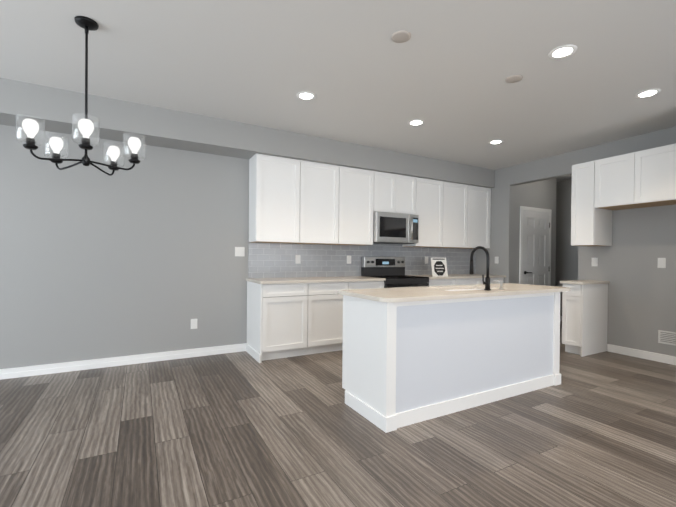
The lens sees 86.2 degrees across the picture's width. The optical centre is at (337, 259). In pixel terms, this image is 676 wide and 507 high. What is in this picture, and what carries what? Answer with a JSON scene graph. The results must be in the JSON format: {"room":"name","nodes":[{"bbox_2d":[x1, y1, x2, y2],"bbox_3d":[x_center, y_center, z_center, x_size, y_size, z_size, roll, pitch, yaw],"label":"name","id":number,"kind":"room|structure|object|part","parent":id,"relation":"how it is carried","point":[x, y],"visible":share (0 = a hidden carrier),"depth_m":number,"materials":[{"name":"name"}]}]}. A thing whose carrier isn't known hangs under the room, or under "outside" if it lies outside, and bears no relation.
{"room":"kitchen","nodes":[
{"label":"kitchen","id":0,"kind":"room"},
{"bbox_2d":[0,125,341,368],"bbox_3d":[-1.775,-0.213,4.288,9.940,2.720,0.120,0,0,-29],"label":"wall","id":1,"kind":"structure","parent":0,"point":[137,259],"depth_m":3.89,"materials":[{"name":"grey paint"}]},
{"bbox_2d":[0,343,245,379],"bbox_3d":[-3.574,1.089,3.236,5.548,0.095,0.018,0,0,-29],"label":"baseboard","id":2,"kind":"structure","parent":1,"relation":"attached to","point":[17,372],"depth_m":3.87,"materials":[{"name":"white wood"}]},
{"bbox_2d":[191,319,196,328],"bbox_3d":[-1.700,0.758,4.265,0.075,0.118,0.008,0,0,-29],"label":"outlet","id":3,"kind":"object","parent":1,"relation":"attached to","point":[193,323],"visible":1,"depth_m":4.26,"materials":[{"name":"white plastic"}]},
{"bbox_2d":[235,247,244,255],"bbox_3d":[-1.227,-0.099,4.515,0.120,0.118,0.009,0,0,-29],"label":"light switch","id":4,"kind":"object","parent":1,"relation":"attached to","point":[239,251],"visible":1,"depth_m":4.51,"materials":[{"name":"white plastic"}]},
{"bbox_2d":[249,153,304,243],"bbox_3d":[-0.775,-0.740,4.573,0.622,1.046,0.328,0,0,-29],"label":"upper cabinet","id":5,"kind":"object","parent":1,"relation":"attached to","point":[293,201],"depth_m":4.43,"materials":[{"name":"white wood"}]},
{"bbox_2d":[305,161,344,244],"bbox_3d":[-0.311,-0.737,4.828,0.684,1.046,0.328,0,0,-29],"label":"upper cabinet","id":6,"kind":"object","parent":1,"relation":"attached to","point":[324,183],"depth_m":4.73,"materials":[{"name":"white wood"}]},
{"bbox_2d":[248,242,475,277],"bbox_3d":[0.686,0.000,5.567,4.148,0.494,0.008,0,0,-29],"label":"tile backsplash","id":7,"kind":"structure","parent":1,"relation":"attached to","point":[271,260],"depth_m":5.16,"materials":[{"name":"grey tile"}]},
{"bbox_2d":[295,255,300,263],"bbox_3d":[-0.541,-0.005,4.884,0.075,0.118,0.008,0,0,-29],"label":"outlet","id":8,"kind":"object","parent":7,"relation":"attached to","point":[297,259],"visible":1,"depth_m":4.88,"materials":[{"name":"white plastic"}]},
{"bbox_2d":[347,256,350,263],"bbox_3d":[0.161,-0.001,5.269,0.075,0.118,0.008,0,0,-29],"label":"outlet","id":9,"kind":"object","parent":7,"relation":"attached to","point":[348,259],"visible":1,"depth_m":5.27,"materials":[{"name":"white plastic"}]},
{"bbox_2d":[345,167,380,244],"bbox_3d":[0.180,-0.735,5.097,0.684,1.046,0.328,0,0,-29],"label":"upper cabinet","id":10,"kind":"object","parent":1,"relation":"attached to","point":[362,186],"depth_m":5.00,"materials":[{"name":"white wood"}]},
{"bbox_2d":[377,172,400,212],"bbox_3d":[0.620,-0.968,5.336,0.451,0.573,0.328,0,0,-29],"label":"upper cabinet","id":11,"kind":"object","parent":1,"relation":"attached to","point":[389,201],"depth_m":5.23,"materials":[{"name":"white wood"}]},
{"bbox_2d":[373,211,418,243],"bbox_3d":[0.791,-0.458,5.363,0.764,0.434,0.455,0,0,-29],"label":"microwave","id":12,"kind":"object","parent":11,"relation":"attached to","point":[394,228],"visible":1,"depth_m":5.19,"materials":[{"name":"silver metal"}]},
{"bbox_2d":[401,175,416,214],"bbox_3d":[0.910,-0.967,5.495,0.451,0.573,0.328,0,0,-29],"label":"upper cabinet","id":13,"kind":"object","parent":1,"relation":"attached to","point":[408,183],"depth_m":5.40,"materials":[{"name":"white wood"}]},
{"bbox_2d":[402,177,448,247],"bbox_3d":[1.342,-0.728,5.735,0.677,1.046,0.328,0,0,-29],"label":"upper cabinet","id":14,"kind":"object","parent":1,"relation":"attached to","point":[432,195],"depth_m":5.64,"materials":[{"name":"white wood"}]},
{"bbox_2d":[445,182,472,248],"bbox_3d":[1.828,-0.725,6.002,0.678,1.046,0.328,0,0,-29],"label":"upper cabinet","id":15,"kind":"object","parent":1,"relation":"attached to","point":[460,195],"depth_m":5.93,"materials":[{"name":"white wood"}]},
{"bbox_2d":[473,186,490,248],"bbox_3d":[2.302,-0.722,6.262,0.653,1.046,0.328,0,0,-29],"label":"upper cabinet","id":16,"kind":"object","parent":1,"relation":"attached to","point":[481,195],"depth_m":6.17,"materials":[{"name":"white wood"}]},
{"bbox_2d":[0,321,675,506],"bbox_3d":[0.781,1.235,1.672,11.920,0.100,10.392,0,0,-29],"label":"floor","id":17,"kind":"structure","parent":0,"point":[241,429],"depth_m":2.33,"materials":[{"name":"brown wood"}]},
{"bbox_2d":[246,281,313,362],"bbox_3d":[-0.730,0.714,4.459,0.638,0.884,0.598,0,0,-29],"label":"base cabinet","id":18,"kind":"object","parent":17,"relation":"on","point":[285,320],"depth_m":4.22,"materials":[{"name":"white wood"}]},
{"bbox_2d":[314,282,353,353],"bbox_3d":[-0.260,0.717,4.718,0.684,0.884,0.598,0,0,-29],"label":"base cabinet","id":19,"kind":"object","parent":17,"relation":"on","point":[328,304],"depth_m":4.47,"materials":[{"name":"white wood"}]},
{"bbox_2d":[354,281,383,288],"bbox_3d":[0.204,0.720,4.972,0.622,0.884,0.598,0,0,-29],"label":"base cabinet","id":20,"kind":"object","parent":17,"relation":"on","point":[358,284],"depth_m":4.74,"materials":[{"name":"white"}]},
{"bbox_2d":[361,257,428,287],"bbox_3d":[0.841,0.563,5.261,0.762,1.205,0.677,0,0,-29],"label":"range","id":21,"kind":"object","parent":17,"relation":"on","point":[391,270],"visible":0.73,"depth_m":5.35,"materials":[{"name":"black metal"}]},
{"bbox_2d":[429,279,457,285],"bbox_3d":[1.421,0.727,5.640,0.615,0.884,0.598,0,0,-29],"label":"base cabinet","id":22,"kind":"object","parent":17,"relation":"on","point":[432,282],"depth_m":5.38,"materials":[{"name":"white wood"}]},
{"bbox_2d":[338,283,569,432],"bbox_3d":[1.138,0.722,3.281,2.258,0.915,0.709,0,0,-29],"label":"kitchen island","id":23,"kind":"object","parent":17,"relation":"on","point":[407,363],"depth_m":2.82,"materials":[{"name":"white painted wood"}]},
{"bbox_3d":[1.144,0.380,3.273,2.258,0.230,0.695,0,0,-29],"label":"kitchen island top","id":24,"kind":"part","parent":23,"relation":"part of","materials":[{"name":"beige stone"}]},
{"bbox_2d":[469,246,490,289],"bbox_3d":[1.244,0.072,3.206,0.099,0.386,0.222,0,0,-29],"label":"faucet","id":25,"kind":"object","parent":23,"relation":"on","point":[486,282],"visible":1,"depth_m":3.14,"materials":[{"name":"black metal"}]},
{"bbox_2d":[494,280,503,289],"bbox_3d":[1.447,0.226,3.255,0.040,0.081,0.096,0,0,-29],"label":"soap dispenser","id":26,"kind":"object","parent":23,"relation":"on","point":[501,286],"visible":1,"depth_m":3.23,"materials":[{"name":"silver metal"}]},
{"bbox_2d":[458,278,484,284],"bbox_3d":[1.879,0.730,5.891,0.678,0.884,0.598,0,0,-29],"label":"base cabinet","id":27,"kind":"object","parent":17,"relation":"on","point":[466,281],"depth_m":5.66,"materials":[{"name":"white"}]},
{"bbox_2d":[490,277,503,283],"bbox_3d":[2.354,0.733,6.152,0.653,0.884,0.598,0,0,-29],"label":"base cabinet","id":28,"kind":"object","parent":17,"relation":"on","point":[501,279],"depth_m":5.96,"materials":[{"name":"white wood"}]},
{"bbox_2d":[246,274,505,283],"bbox_3d":[0.820,0.265,5.288,4.178,0.030,0.628,0,0,-29],"label":"countertop","id":29,"kind":"structure","parent":28,"relation":"on","point":[317,279],"depth_m":4.67,"materials":[{"name":"stone"}]},
{"bbox_2d":[431,258,447,276],"bbox_3d":[1.544,0.112,5.502,0.310,0.285,0.049,0,0,-29],"label":"sign","id":30,"kind":"object","parent":29,"relation":"on","point":[439,266],"visible":1,"depth_m":5.49,"materials":[{"name":"white"}]},
{"bbox_2d":[562,283,607,356],"bbox_3d":[3.196,0.749,4.676,0.598,0.883,0.246,0,0,-29],"label":"base cabinet","id":31,"kind":"object","parent":17,"relation":"on","point":[584,318],"visible":0.88,"depth_m":4.55,"materials":[{"name":"white wood"}]},
{"bbox_2d":[560,280,609,284],"bbox_3d":[3.186,0.290,4.666,0.628,0.030,0.285,0,0,-29],"label":"countertop","id":32,"kind":"structure","parent":31,"relation":"on","point":[583,282],"depth_m":4.55,"materials":[{"name":"stone"}]},
{"bbox_2d":[0,0,675,181],"bbox_3d":[0.807,-1.585,1.657,11.920,0.100,10.392,0,0,-29],"label":"ceiling","id":33,"kind":"structure","parent":0,"point":[446,70],"depth_m":2.88,"materials":[{"name":"white paint"}]},
{"bbox_2d":[15,16,145,175],"bbox_3d":[-1.641,-1.083,2.367,0.675,0.952,0.666,0,0,-29],"label":"chandelier","id":34,"kind":"object","parent":33,"relation":"hanging from","point":[30,127],"visible":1,"depth_m":2.37,"materials":[{"name":"black metal"}]},
{"bbox_2d":[0,78,494,187],"bbox_3d":[-1.643,-1.420,4.060,9.700,0.300,0.385,0,0,-29],"label":"soffit beam","id":35,"kind":"structure","parent":33,"relation":"attached to","point":[55,108],"depth_m":3.96,"materials":[{"name":"grey paint"}]},
{"bbox_2d":[296,91,315,99],"bbox_3d":[-0.301,-1.551,3.426,0.184,0.006,0.184,0,0,-29],"label":"recessed light","id":36,"kind":"object","parent":33,"relation":"in","point":[305,95],"visible":1,"depth_m":3.42,"materials":[{"name":"white"}]},
{"bbox_2d":[391,30,410,42],"bbox_3d":[0.437,-1.537,2.497,0.136,0.011,0.136,0,0,-29],"label":"ceiling plate","id":37,"kind":"object","parent":33,"relation":"attached to","point":[402,36],"visible":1,"depth_m":2.48,"materials":[{"name":"beige"}]},
{"bbox_2d":[408,119,423,125],"bbox_3d":[0.882,-1.544,4.076,0.184,0.006,0.184,0,0,-29],"label":"recessed light","id":38,"kind":"object","parent":33,"relation":"in","point":[416,122],"visible":1,"depth_m":4.07,"materials":[{"name":"white plastic"}]},
{"bbox_2d":[488,140,502,143],"bbox_3d":[2.066,-1.537,4.725,0.184,0.006,0.184,0,0,-29],"label":"recessed light","id":39,"kind":"object","parent":33,"relation":"in","point":[495,142],"visible":1,"depth_m":4.72,"materials":[{"name":"white"}]},
{"bbox_2d":[505,75,522,82],"bbox_3d":[1.494,-1.530,3.065,0.136,0.011,0.136,0,0,-29],"label":"ceiling plate","id":40,"kind":"object","parent":33,"relation":"attached to","point":[513,78],"visible":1,"depth_m":3.05,"materials":[{"name":"beige"}]},
{"bbox_2d":[548,45,576,58],"bbox_3d":[1.657,-1.529,2.664,0.184,0.006,0.184,0,0,-29],"label":"recessed light","id":41,"kind":"object","parent":33,"relation":"in","point":[563,51],"visible":1,"depth_m":2.65,"materials":[{"name":"white"}]},
{"bbox_2d":[635,89,660,97],"bbox_3d":[2.840,-1.522,3.314,0.184,0.006,0.184,0,0,-29],"label":"recessed light","id":42,"kind":"object","parent":33,"relation":"in","point":[647,93],"visible":1,"depth_m":3.31,"materials":[{"name":"white plastic"}]},
{"bbox_2d":[476,167,513,282],"bbox_3d":[2.720,-0.183,6.303,0.120,2.720,0.672,0,0,-29],"label":"wall strip","id":43,"kind":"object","parent":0,"point":[502,225],"visible":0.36,"depth_m":6.11,"materials":[{"name":"grey paint"}]},
{"bbox_2d":[513,178,556,285],"bbox_3d":[3.431,-0.177,6.379,1.200,2.720,0.120,0,0,-29],"label":"wall","id":44,"kind":"structure","parent":0,"point":[540,194],"depth_m":6.31,"materials":[{"name":"grey paint"}]},
{"bbox_2d":[519,206,551,285],"bbox_3d":[3.464,0.140,6.284,0.864,2.087,0.080,0,0,-29],"label":"door","id":45,"kind":"structure","parent":44,"relation":"in","point":[535,250],"depth_m":6.29,"materials":[{"name":"white wood"}]},
{"bbox_2d":[510,150,579,185],"bbox_3d":[3.152,-1.383,5.528,0.120,0.305,1.080,0,0,-29],"label":"lintel","id":46,"kind":"object","parent":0,"point":[556,166],"visible":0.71,"depth_m":5.46,"materials":[{"name":"grey paint"}]},
{"bbox_2d":[555,179,577,315],"bbox_3d":[4.399,-0.172,7.089,0.120,2.720,4.045,0,0,-29],"label":"wall","id":47,"kind":"structure","parent":0,"point":[566,266],"depth_m":7.00,"materials":[{"name":"grey paint"}]},
{"bbox_2d":[578,126,675,356],"bbox_3d":[3.720,-0.164,4.481,0.120,2.720,1.325,0,0,-29],"label":"wall","id":48,"kind":"structure","parent":0,"point":[641,299],"depth_m":4.43,"materials":[{"name":"grey paint"}]},
{"bbox_2d":[591,258,597,265],"bbox_3d":[3.443,0.032,4.847,0.009,0.118,0.075,0,0,-29],"label":"light switch","id":49,"kind":"object","parent":48,"relation":"attached to","point":[594,262],"visible":1,"depth_m":4.84,"materials":[{"name":"white plastic"}]},
{"bbox_2d":[571,143,675,245],"bbox_3d":[3.485,-0.699,4.319,0.448,1.048,1.093,0,0,-29],"label":"upper cabinet","id":50,"kind":"object","parent":48,"relation":"attached to","point":[602,189],"visible":1,"depth_m":4.29,"materials":[{"name":"white wood"}]},
{"bbox_2d":[607,344,675,364],"bbox_3d":[3.073,1.141,4.778,0.714,0.095,2.471,0,0,-29],"label":"baseboard","id":51,"kind":"structure","parent":48,"relation":"attached to","point":[662,358],"depth_m":4.37,"materials":[{"name":"white wood"}]},
{"bbox_2d":[657,258,665,267],"bbox_3d":[3.785,0.038,4.225,0.008,0.118,0.075,0,0,-29],"label":"outlet","id":52,"kind":"object","parent":48,"relation":"attached to","point":[661,262],"visible":1,"depth_m":4.22,"materials":[{"name":"white plastic"}]},
{"bbox_2d":[658,330,675,345],"bbox_3d":[3.838,0.904,4.115,0.011,0.150,0.300,0,0,-29],"label":"air vent grille","id":53,"kind":"object","parent":48,"relation":"attached to","point":[667,337],"visible":1,"depth_m":4.17,"materials":[{"name":"white metal"}]}
]}

